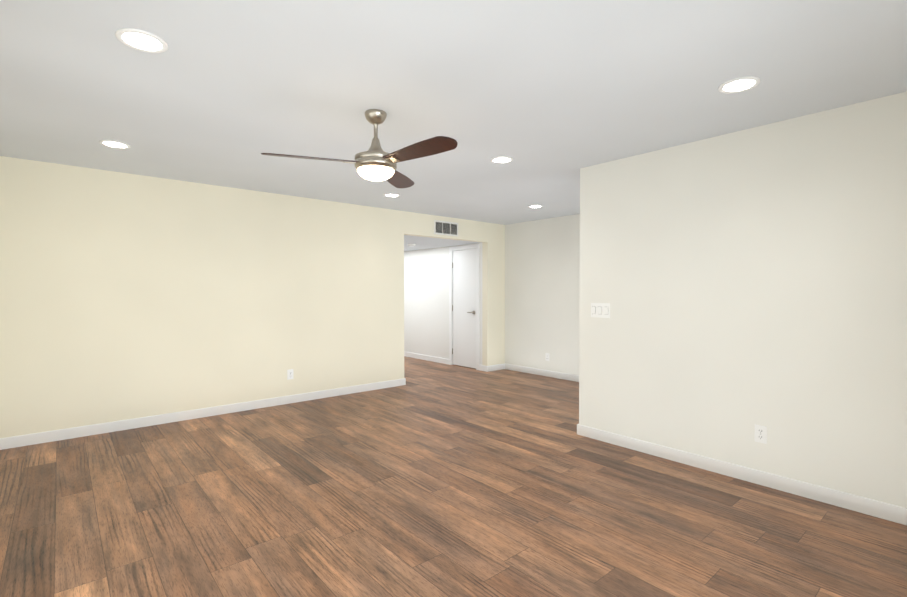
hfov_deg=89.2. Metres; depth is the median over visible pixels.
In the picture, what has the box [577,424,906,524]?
baseboard
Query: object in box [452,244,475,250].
door frame
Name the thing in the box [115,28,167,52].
recessed light
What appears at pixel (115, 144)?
recessed light
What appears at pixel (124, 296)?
wall
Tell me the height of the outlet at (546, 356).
0.117 m
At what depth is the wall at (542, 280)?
7.17 m
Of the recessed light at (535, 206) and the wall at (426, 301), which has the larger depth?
the wall at (426, 301)
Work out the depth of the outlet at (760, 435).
3.13 m
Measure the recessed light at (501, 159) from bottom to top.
0.008 m
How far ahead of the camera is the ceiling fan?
2.79 m
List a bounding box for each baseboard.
[0,378,404,449]
[404,351,448,364]
[479,365,486,371]
[487,363,504,371]
[505,363,578,381]
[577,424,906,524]
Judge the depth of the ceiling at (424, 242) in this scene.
7.61 m
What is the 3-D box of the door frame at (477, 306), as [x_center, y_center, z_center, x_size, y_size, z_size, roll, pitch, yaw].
[0.408,0.145,7.687,0.018,2.105,0.065,-1,1,-41]
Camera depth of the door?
7.96 m
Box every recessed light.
[99,140,130,148]
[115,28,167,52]
[383,193,399,196]
[490,156,512,163]
[528,205,542,207]
[718,76,760,93]
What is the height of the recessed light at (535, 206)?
0.008 m
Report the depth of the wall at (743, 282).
3.12 m
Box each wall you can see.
[0,156,504,437]
[404,246,450,358]
[478,243,481,364]
[505,214,579,374]
[579,92,906,507]
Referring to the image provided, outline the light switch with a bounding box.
[591,303,609,317]
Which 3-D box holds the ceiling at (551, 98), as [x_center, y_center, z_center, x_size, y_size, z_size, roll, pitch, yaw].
[0.446,-1.225,3.393,6.590,0.100,6.340,-1,1,-41]
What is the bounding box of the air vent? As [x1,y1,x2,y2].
[434,220,457,236]
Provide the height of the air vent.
0.210 m
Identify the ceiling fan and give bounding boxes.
[261,109,457,187]
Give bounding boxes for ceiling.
[0,0,906,224]
[404,235,481,250]
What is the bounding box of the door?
[452,249,475,368]
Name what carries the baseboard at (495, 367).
attached to the wall at (124, 296)
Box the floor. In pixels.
[0,356,906,596]
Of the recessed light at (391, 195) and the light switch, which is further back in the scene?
the recessed light at (391, 195)
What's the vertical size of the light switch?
0.128 m
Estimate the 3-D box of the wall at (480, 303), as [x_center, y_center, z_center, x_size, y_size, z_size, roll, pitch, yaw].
[0.493,0.135,7.693,0.120,2.125,0.095,-1,1,-41]
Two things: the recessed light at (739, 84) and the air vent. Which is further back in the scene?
the air vent
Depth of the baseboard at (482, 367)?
7.60 m
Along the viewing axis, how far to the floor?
2.73 m
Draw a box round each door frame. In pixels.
[449,247,453,364]
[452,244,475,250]
[476,244,479,369]
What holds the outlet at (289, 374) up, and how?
attached to the wall at (124, 296)
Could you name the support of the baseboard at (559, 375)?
attached to the wall at (542, 280)
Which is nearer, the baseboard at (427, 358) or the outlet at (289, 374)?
the outlet at (289, 374)
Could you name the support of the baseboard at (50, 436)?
attached to the wall at (124, 296)
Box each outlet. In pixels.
[287,369,292,379]
[545,353,548,360]
[754,424,766,443]
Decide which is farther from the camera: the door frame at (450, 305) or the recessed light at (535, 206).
the door frame at (450, 305)

